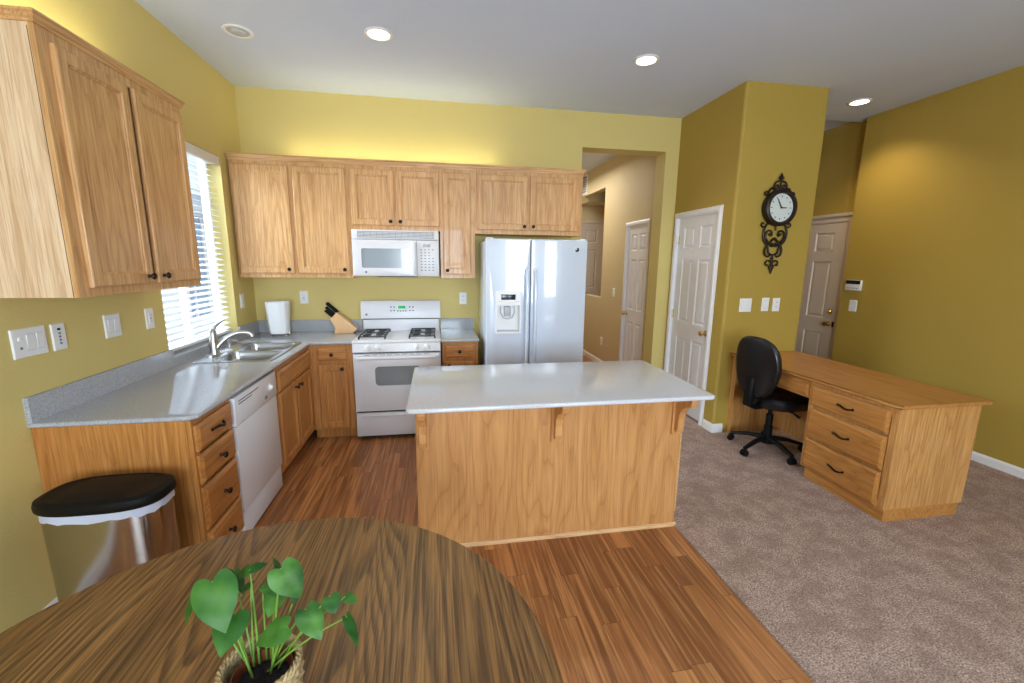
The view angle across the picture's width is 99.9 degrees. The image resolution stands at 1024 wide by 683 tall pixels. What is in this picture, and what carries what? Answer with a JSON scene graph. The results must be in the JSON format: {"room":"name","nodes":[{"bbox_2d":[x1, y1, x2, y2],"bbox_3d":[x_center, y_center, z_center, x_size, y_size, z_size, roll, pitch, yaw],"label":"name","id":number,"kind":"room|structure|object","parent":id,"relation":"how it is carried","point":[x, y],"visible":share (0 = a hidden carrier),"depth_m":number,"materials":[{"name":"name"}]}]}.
{"room":"kitchen","nodes":[
{"label":"kitchen","id":0,"kind":"room"},
{"bbox_2d":[0,0,256,632],"bbox_3d":[-1.920,-0.083,0.620,0.160,3.056,7.400,-1,11,-10],"label":"wall","id":1,"kind":"structure","parent":0,"point":[123,30],"depth_m":2.18,"materials":[{"name":"yellow paint"}]},
{"bbox_2d":[8,325,48,359],"bbox_3d":[-2.036,0.001,1.820,0.011,0.122,0.160,-1,11,-10],"label":"switch plate","id":2,"kind":"object","parent":1,"relation":"attached to","point":[29,341],"visible":1,"depth_m":1.81,"materials":[{"name":"white plastic"}]},
{"bbox_2d":[42,597,57,609],"bbox_3d":[-1.643,1.598,-0.276,0.014,0.085,4.560,-1,11,-10],"label":"baseboard","id":3,"kind":"structure","parent":1,"relation":"attached to","point":[55,600],"depth_m":1.90,"materials":[{"name":"white paint"}]},
{"bbox_2d":[49,322,67,350],"bbox_3d":[-2.062,-0.022,1.960,0.009,0.122,0.072,-1,11,-10],"label":"control plate","id":4,"kind":"object","parent":1,"relation":"attached to","point":[57,330],"visible":1,"depth_m":1.95,"materials":[{"name":"white plastic"}]},
{"bbox_2d":[0,4,200,297],"bbox_3d":[-1.913,-0.755,2.037,0.354,1.020,0.944,-1,11,-10],"label":"upper cabinet","id":5,"kind":"object","parent":1,"relation":"attached to","point":[96,198],"visible":1,"depth_m":1.72,"materials":[{"name":"brown wood"}]},
{"bbox_2d":[102,313,121,338],"bbox_3d":[-2.118,-0.085,2.286,0.010,0.122,0.115,-1,11,-10],"label":"switch plate","id":6,"kind":"object","parent":1,"relation":"attached to","point":[112,325],"visible":1,"depth_m":2.28,"materials":[{"name":"white plastic"}]},
{"bbox_2d":[144,308,154,328],"bbox_3d":[-2.170,-0.138,2.580,0.009,0.122,0.072,-1,11,-10],"label":"outlet plate","id":7,"kind":"object","parent":1,"relation":"attached to","point":[149,317],"visible":1,"depth_m":2.57,"materials":[{"name":"white plastic"}]},
{"bbox_2d":[148,313,152,323],"bbox_3d":[-2.168,-0.138,2.581,0.004,0.066,0.033,-1,11,-10],"label":"socket","id":8,"kind":"object","parent":7,"relation":"attached to","point":[150,315],"depth_m":2.58,"materials":[{"name":"grey plastic"}]},
{"bbox_2d":[173,161,230,355],"bbox_3d":[-2.362,-0.681,3.104,0.145,1.453,0.980,-1,11,-10],"label":"window","id":9,"kind":"structure","parent":1,"relation":"in","point":[204,193],"depth_m":3.48,"materials":[{"name":"white paint"}]},
{"bbox_2d":[161,141,231,350],"bbox_3d":[-2.329,-0.696,3.107,0.096,1.420,0.974,-1,11,-10],"label":"window blind","id":10,"kind":"object","parent":9,"relation":"attached to","point":[192,151],"visible":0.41,"depth_m":3.25,"materials":[{"name":"white plastic"}]},
{"bbox_2d":[239,294,244,307],"bbox_3d":[-2.384,-0.358,3.806,0.009,0.122,0.072,-1,11,-10],"label":"outlet plate","id":11,"kind":"object","parent":1,"relation":"attached to","point":[242,304],"visible":1,"depth_m":3.80,"materials":[{"name":"white plastic"}]},
{"bbox_2d":[234,86,681,369],"bbox_3d":[-0.362,-0.782,4.477,4.238,3.056,0.200,-1,11,-10],"label":"wall","id":12,"kind":"structure","parent":0,"point":[270,121],"depth_m":4.18,"materials":[{"name":"yellow paint"}]},
{"bbox_2d":[228,159,359,277],"bbox_3d":[-1.919,-1.078,3.861,0.950,0.990,0.354,-1,11,-10],"label":"upper cabinet","id":13,"kind":"object","parent":12,"relation":"attached to","point":[292,219],"visible":0.99,"depth_m":3.73,"materials":[{"name":"brown wood"}]},
{"bbox_2d":[299,291,308,303],"bbox_3d":[-2.006,-0.426,4.149,0.074,0.122,0.009,-1,11,-10],"label":"outlet plate","id":14,"kind":"object","parent":12,"relation":"attached to","point":[303,294],"visible":1,"depth_m":4.15,"materials":[{"name":"white plastic"}]},
{"bbox_2d":[348,165,439,232],"bbox_3d":[-1.064,-1.307,3.968,0.780,0.562,0.354,-1,11,-10],"label":"upper cabinet","id":15,"kind":"object","parent":12,"relation":"attached to","point":[381,197],"visible":0.98,"depth_m":3.83,"materials":[{"name":"brown wood"}]},
{"bbox_2d":[351,229,438,276],"bbox_3d":[-1.068,-0.818,4.024,0.756,0.414,0.405,-1,11,-10],"label":"microwave","id":16,"kind":"object","parent":15,"relation":"attached to","point":[380,253],"visible":1,"depth_m":3.85,"materials":[{"name":"white plastic"}]},
{"bbox_2d":[439,169,474,277],"bbox_3d":[-0.524,-1.108,4.099,0.320,0.990,0.354,-1,11,-10],"label":"upper cabinet","id":17,"kind":"object","parent":12,"relation":"attached to","point":[456,187],"visible":1,"depth_m":3.97,"materials":[{"name":"brown wood"}]},
{"bbox_2d":[440,318,473,328],"bbox_3d":[-0.567,-0.185,4.439,0.337,0.111,0.020,-1,11,-10],"label":"backsplash","id":18,"kind":"structure","parent":12,"relation":"attached to","point":[446,323],"depth_m":4.43,"materials":[{"name":"grey stone"}]},
{"bbox_2d":[459,292,466,303],"bbox_3d":[-0.501,-0.443,4.408,0.074,0.122,0.009,-1,11,-10],"label":"outlet plate","id":19,"kind":"object","parent":12,"relation":"attached to","point":[462,295],"visible":1,"depth_m":4.41,"materials":[{"name":"white plastic"}]},
{"bbox_2d":[475,171,582,237],"bbox_3d":[0.143,-1.325,4.175,1.030,0.577,0.354,-1,11,-10],"label":"upper cabinet","id":20,"kind":"object","parent":12,"relation":"attached to","point":[506,203],"visible":0.98,"depth_m":4.04,"materials":[{"name":"brown wood"}]},
{"bbox_2d":[224,152,586,175],"bbox_3d":[-0.858,-1.595,3.963,3.114,0.049,0.329,-1,11,-10],"label":"crown molding","id":21,"kind":"structure","parent":20,"relation":"attached to","point":[229,155],"depth_m":3.79,"materials":[{"name":"brown wood"}]},
{"bbox_2d":[253,355,812,682],"bbox_3d":[-0.108,1.060,3.215,4.638,0.100,11.400,-1,11,-10],"label":"floor","id":22,"kind":"structure","parent":0,"point":[636,606],"depth_m":2.15,"materials":[{"name":"laminate"}]},
{"bbox_2d":[31,472,180,601],"bbox_3d":[-1.615,0.915,1.763,0.443,0.683,0.289,-1,11,-10],"label":"trash can","id":23,"kind":"object","parent":22,"relation":"on","point":[96,529],"visible":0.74,"depth_m":1.65,"materials":[{"name":"silver metal"}]},
{"bbox_2d":[31,399,243,548],"bbox_3d":[-1.740,0.753,2.122,0.661,0.868,0.364,-1,11,-10],"label":"base cabinet","id":24,"kind":"object","parent":22,"relation":"on","point":[200,453],"visible":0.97,"depth_m":1.93,"materials":[{"name":"brown wood"}]},
{"bbox_2d":[229,371,282,530],"bbox_3d":[-1.824,0.663,2.603,0.626,0.828,0.602,-1,11,-10],"label":"dishwasher","id":25,"kind":"object","parent":22,"relation":"on","point":[255,423],"visible":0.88,"depth_m":2.58,"materials":[{"name":"white metal"}]},
{"bbox_2d":[0,518,562,682],"bbox_3d":[-0.546,1.065,0.856,1.310,0.737,1.310,-1,11,-10],"label":"round table","id":26,"kind":"object","parent":22,"relation":"on","point":[430,608],"visible":0.96,"depth_m":1.02,"materials":[{"name":"brown wood"}]},
{"bbox_2d":[223,639,304,682],"bbox_3d":[-0.462,0.646,0.799,0.143,0.107,0.143,-1,11,-10],"label":"basket","id":27,"kind":"object","parent":26,"relation":"on","point":[259,666],"depth_m":0.80,"materials":[{"name":"beige wicker"}]},
{"bbox_2d":[185,557,358,682],"bbox_3d":[-0.447,0.543,0.778,0.344,0.317,0.143,2,11,8],"label":"potted plant","id":28,"kind":"object","parent":26,"relation":"on","point":[274,655],"visible":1,"depth_m":0.78,"materials":[{"name":"green plant"}]},
{"bbox_2d":[271,347,314,473],"bbox_3d":[-1.946,0.532,3.297,0.659,0.868,0.803,-1,11,-10],"label":"base cabinet","id":29,"kind":"object","parent":22,"relation":"on","point":[294,397],"visible":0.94,"depth_m":3.25,"materials":[{"name":"brown wood"}]},
{"bbox_2d":[22,319,362,427],"bbox_3d":[-1.762,0.073,3.043,0.984,0.133,2.415,-1,11,-10],"label":"countertop","id":30,"kind":"structure","parent":29,"relation":"on","point":[163,386],"depth_m":2.28,"materials":[{"name":"grey stone"}]},
{"bbox_2d":[206,320,254,356],"bbox_3d":[-2.038,-0.028,3.108,0.274,0.243,0.181,-1,11,-10],"label":"kitchen faucet","id":31,"kind":"object","parent":30,"relation":"on","point":[214,344],"visible":1,"depth_m":3.09,"materials":[{"name":"silver metal"}]},
{"bbox_2d":[209,329,219,353],"bbox_3d":[-2.142,-0.002,3.089,0.062,0.180,0.062,-1,11,-10],"label":"faucet","id":32,"kind":"object","parent":31,"relation":"on","point":[214,344],"depth_m":3.07,"materials":[{"name":"silver metal"}]},
{"bbox_2d":[192,342,301,362],"bbox_3d":[-1.955,0.158,3.263,0.500,0.178,0.715,-1,11,-10],"label":"sink","id":33,"kind":"object","parent":30,"relation":"in","point":[260,351],"visible":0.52,"depth_m":3.25,"materials":[{"name":"metal"}]},
{"bbox_2d":[227,339,237,348],"bbox_3d":[-2.135,0.021,3.285,0.079,0.080,0.040,-1,11,-10],"label":"soap dispenser","id":34,"kind":"object","parent":33,"relation":"on","point":[229,342],"visible":0.87,"depth_m":3.28,"materials":[{"name":"silver metal"}]},
{"bbox_2d":[264,298,289,335],"bbox_3d":[-2.138,-0.222,3.931,0.222,0.334,0.172,-1,11,-10],"label":"paper towel roll","id":35,"kind":"object","parent":30,"relation":"on","point":[277,312],"visible":1,"depth_m":3.87,"materials":[{"name":"white paper"}]},
{"bbox_2d":[330,311,358,333],"bbox_3d":[-1.605,-0.186,4.131,0.242,0.202,0.124,-1,11,-10],"label":"knife block","id":36,"kind":"object","parent":30,"relation":"on","point":[342,324],"visible":1,"depth_m":4.08,"materials":[{"name":"brown wood"}]},
{"bbox_2d":[308,344,357,436],"bbox_3d":[-1.610,0.399,4.034,0.356,0.868,0.660,-1,11,-10],"label":"base cabinet","id":37,"kind":"object","parent":22,"relation":"on","point":[331,366],"visible":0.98,"depth_m":3.75,"materials":[{"name":"brown wood"}]},
{"bbox_2d":[352,300,440,437],"bbox_3d":[-1.048,0.239,4.050,0.760,1.190,0.716,-1,11,-10],"label":"gas range","id":38,"kind":"object","parent":22,"relation":"on","point":[397,337],"visible":0.94,"depth_m":3.80,"materials":[{"name":"white metal"}]},
{"bbox_2d":[352,319,440,343],"bbox_3d":[-1.051,-0.119,4.024,0.750,0.157,0.625,-1,11,-10],"label":"cooktop","id":39,"kind":"object","parent":38,"relation":"in","point":[376,331],"depth_m":4.06,"materials":[{"name":"white metal"}]},
{"bbox_2d":[441,342,477,365],"bbox_3d":[-0.520,0.376,4.221,0.320,0.868,0.660,-1,11,-10],"label":"base cabinet","id":40,"kind":"object","parent":22,"relation":"on","point":[453,353],"visible":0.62,"depth_m":3.88,"materials":[{"name":"brown wood"}]},
{"bbox_2d":[440,318,478,341],"bbox_3d":[-0.515,-0.118,4.142,0.342,0.133,0.638,-1,11,-10],"label":"countertop","id":41,"kind":"structure","parent":40,"relation":"on","point":[452,329],"depth_m":4.34,"materials":[{"name":"grey stone"}]},
{"bbox_2d":[478,237,586,364],"bbox_3d":[0.157,-0.082,4.171,0.908,1.762,0.762,-1,11,-10],"label":"refrigerator","id":42,"kind":"object","parent":22,"relation":"on","point":[532,291],"visible":0.78,"depth_m":3.81,"materials":[{"name":"metal"}]},
{"bbox_2d":[415,401,698,546],"bbox_3d":[0.214,0.679,2.626,1.533,0.871,0.731,-1,11,-10],"label":"kitchen island","id":43,"kind":"object","parent":22,"relation":"on","point":[492,477],"visible":0.66,"depth_m":2.43,"materials":[{"name":"oak"},{"name":"white solid surface"}]},
{"bbox_2d":[406,360,714,413],"bbox_3d":[0.222,0.237,2.547,1.603,0.024,0.850,-1,11,-10],"label":"island countertop","id":44,"kind":"structure","parent":43,"relation":"on","point":[465,388],"depth_m":2.40,"materials":[{"name":"white stone"}]},
{"bbox_2d":[135,0,1023,172],"bbox_3d":[0.860,-2.035,2.804,6.534,0.044,11.400,-1,11,-10],"label":"ceiling","id":45,"kind":"structure","parent":0,"point":[574,55],"depth_m":3.00,"materials":[{"name":"paint"}]},
{"bbox_2d":[221,24,253,38],"bbox_3d":[-1.807,-2.044,2.840,0.184,0.032,0.184,-1,11,-10],"label":"recessed light","id":46,"kind":"object","parent":45,"relation":"in","point":[234,30],"visible":1,"depth_m":2.82,"materials":[{"name":"white paint"}]},
{"bbox_2d":[364,26,392,41],"bbox_3d":[-0.884,-2.035,2.853,0.184,0.010,0.184,-1,11,-10],"label":"recessed light","id":47,"kind":"object","parent":45,"relation":"in","point":[375,33],"visible":1,"depth_m":2.84,"materials":[{"name":"white paint"}]},
{"bbox_2d":[633,54,658,65],"bbox_3d":[0.992,-2.076,3.180,0.184,0.010,0.184,-1,11,-10],"label":"recessed light","id":48,"kind":"object","parent":45,"relation":"in","point":[647,59],"visible":1,"depth_m":3.17,"materials":[{"name":"white paint"}]},
{"bbox_2d":[847,98,872,105],"bbox_3d":[3.190,-2.196,3.950,0.184,0.010,0.184,-1,11,-10],"label":"recessed light","id":49,"kind":"object","parent":45,"relation":"in","point":[862,101],"visible":1,"depth_m":3.94,"materials":[{"name":"white paint"}]},
{"bbox_2d":[581,206,604,220],"bbox_3d":[1.404,-1.482,8.345,3.550,3.056,0.150,-1,11,-10],"label":"wall","id":50,"kind":"structure","parent":0,"point":[589,213],"depth_m":8.12,"materials":[{"name":"beige paint"}]},
{"bbox_2d":[579,220,603,295],"bbox_3d":[1.673,-1.120,8.334,0.970,2.355,0.103,-1,11,-10],"label":"door","id":51,"kind":"structure","parent":50,"relation":"in","point":[592,231],"depth_m":8.23,"materials":[{"name":"beige paint"}]},
{"bbox_2d":[582,191,605,206],"bbox_3d":[2.254,-2.592,7.898,1.980,0.180,0.600,-1,11,-10],"label":"trim","id":52,"kind":"structure","parent":50,"relation":"attached to","point":[599,199],"depth_m":7.50,"materials":[{"name":"beige paint"}]},
{"bbox_2d":[583,86,737,419],"bbox_3d":[1.602,-0.999,5.755,0.148,3.056,3.810,-1,11,-10],"label":"wall","id":53,"kind":"structure","parent":0,"point":[628,181],"depth_m":5.21,"materials":[{"name":"beige paint"}]},
{"bbox_2d":[582,174,587,195],"bbox_3d":[1.222,-2.643,7.295,0.014,0.320,0.300,-1,11,-10],"label":"air vent","id":54,"kind":"object","parent":53,"relation":"in","point":[585,177],"visible":0.67,"depth_m":7.25,"materials":[{"name":"white metal"}]},
{"bbox_2d":[583,349,601,361],"bbox_3d":[1.354,0.300,6.884,0.014,0.085,1.610,-1,11,-10],"label":"baseboard","id":55,"kind":"structure","parent":53,"relation":"attached to","point":[587,354],"depth_m":7.13,"materials":[{"name":"white paint"}]},
{"bbox_2d":[618,218,650,360],"bbox_3d":[1.599,-0.480,5.581,0.158,2.100,0.665,-1,11,-10],"label":"door","id":56,"kind":"structure","parent":53,"relation":"in","point":[637,239],"depth_m":5.58,"materials":[{"name":"white paint"}]},
{"bbox_2d":[663,205,723,425],"bbox_3d":[1.841,-0.262,4.417,0.158,2.100,0.790,-1,11,-10],"label":"door","id":57,"kind":"structure","parent":53,"relation":"in","point":[697,233],"depth_m":4.36,"materials":[{"name":"white paint"}]},
{"bbox_2d":[702,419,722,432],"bbox_3d":[1.923,0.806,4.133,0.111,0.083,0.152,-1,11,-10],"label":"baseboard","id":58,"kind":"structure","parent":53,"relation":"attached to","point":[713,428],"depth_m":4.07,"materials":[{"name":"white paint"}]},
{"bbox_2d":[706,81,829,431],"bbox_3d":[2.290,-0.650,3.917,0.795,3.056,0.110,-1,11,-10],"label":"wall","id":59,"kind":"structure","parent":0,"point":[779,128],"depth_m":3.78,"materials":[{"name":"yellow paint"}]},
{"bbox_2d":[739,298,751,311],"bbox_3d":[2.109,-0.327,3.884,0.120,0.122,0.010,-1,11,-10],"label":"switch plate","id":60,"kind":"object","parent":59,"relation":"attached to","point":[745,304],"visible":1,"depth_m":3.88,"materials":[{"name":"white plastic"}]},
{"bbox_2d":[761,298,768,310],"bbox_3d":[2.306,-0.336,3.917,0.072,0.122,0.010,-1,11,-10],"label":"switch plate","id":61,"kind":"object","parent":59,"relation":"attached to","point":[765,301],"visible":1,"depth_m":3.92,"materials":[{"name":"white plastic"}]},
{"bbox_2d":[772,298,779,310],"bbox_3d":[2.417,-0.337,3.937,0.072,0.122,0.009,-1,11,-10],"label":"outlet plate","id":62,"kind":"object","parent":59,"relation":"attached to","point":[776,301],"visible":1,"depth_m":3.93,"materials":[{"name":"white plastic"}]},
{"bbox_2d":[761,173,797,273],"bbox_3d":[2.319,-1.023,3.756,0.310,0.865,0.076,-1,11,-10],"label":"wall clock","id":63,"kind":"object","parent":59,"relation":"attached to","point":[779,207],"visible":1,"depth_m":3.72,"materials":[{"name":"metal"}]},
{"bbox_2d":[770,193,792,221],"bbox_3d":[2.319,-1.160,3.741,0.240,0.240,0.056,-1,11,-10],"label":"clock face","id":64,"kind":"object","parent":63,"relation":"on","point":[781,204],"depth_m":3.72,"materials":[{"name":"white"}]},
{"bbox_2d":[824,120,849,130],"bbox_3d":[2.837,-2.582,5.421,1.734,0.115,2.200,-1,11,-10],"label":"ceiling","id":65,"kind":"structure","parent":0,"point":[829,124],"depth_m":4.71,"materials":[{"name":"paint"}]},
{"bbox_2d":[813,121,866,215],"bbox_3d":[3.577,-1.043,5.779,0.150,3.176,2.315,-1,11,-10],"label":"wall","id":66,"kind":"structure","parent":0,"point":[842,146],"depth_m":4.79,"materials":[{"name":"yellow paint"}]},
{"bbox_2d":[795,212,852,359],"bbox_3d":[3.565,-0.431,5.306,0.103,2.145,1.070,-1,11,-10],"label":"door","id":67,"kind":"structure","parent":66,"relation":"in","point":[830,234],"depth_m":5.02,"materials":[{"name":"beige paint"}]},
{"bbox_2d":[673,414,1023,682],"bbox_3d":[2.647,1.209,2.537,3.234,0.112,9.100,-1,11,-10],"label":"floor","id":68,"kind":"structure","parent":0,"point":[849,595],"depth_m":2.28,"materials":[{"name":"beige carpet"}]},
{"bbox_2d":[727,336,808,464],"bbox_3d":[2.179,0.440,3.599,0.599,0.997,0.599,-3,11,-18],"label":"office chair","id":69,"kind":"object","parent":68,"relation":"on","point":[758,360],"visible":0.96,"depth_m":3.48,"materials":[{"name":"black plastic"}]},
{"bbox_2d":[726,351,993,521],"bbox_3d":[2.454,0.609,3.349,0.692,0.768,1.515,-1,11,-10],"label":"desk","id":70,"kind":"object","parent":68,"relation":"on","point":[893,448],"visible":0.94,"depth_m":2.74,"materials":[{"name":"brown wood"}]},
{"bbox_2d":[831,65,1023,468],"bbox_3d":[4.306,-0.215,1.365,0.300,3.176,6.785,-1,11,-10],"label":"wall","id":71,"kind":"structure","parent":0,"point":[936,244],"depth_m":3.68,"materials":[{"name":"yellow paint"}]},
{"bbox_2d":[848,300,856,311],"bbox_3d":[3.599,-0.377,4.551,0.016,0.118,0.085,-1,11,-10],"label":"switch plate","id":72,"kind":"object","parent":71,"relation":"attached to","point":[853,303],"visible":1,"depth_m":4.54,"materials":[{"name":"white plastic"}]},
{"bbox_2d":[845,280,862,290],"bbox_3d":[3.592,-0.592,4.526,0.028,0.107,0.170,-1,11,-10],"label":"alarm keypad","id":73,"kind":"object","parent":71,"relation":"attached to","point":[856,285],"visible":1,"depth_m":4.50,"materials":[{"name":"white plastic"}]},
{"bbox_2d":[971,451,1023,478],"bbox_3d":[4.118,1.283,1.716,0.014,0.073,6.585,-1,11,-10],"label":"baseboard","id":74,"kind":"structure","parent":71,"relation":"attached to","point":[1008,468],"depth_m":3.38,"materials":[{"name":"white paint"}]},
{"label":"outside","id":75,"kind":"structure","parent":0,"visible":0},
{"bbox_3d":[-8.359,1.180,2.829,11.840,0.130,17.000,-1,11,-10],"label":"ground","id":76,"kind":"structure","parent":75,"visible":0},
{"bbox_2d":[161,182,215,343],"bbox_3d":[-6.715,-1.358,5.995,1.850,3.700,13.900,-1,11,-10],"label":"house","id":77,"kind":"structure","parent":76,"relation":"on","point":[194,196],"depth_m":9.11,"materials":[{"name":"white paint"}]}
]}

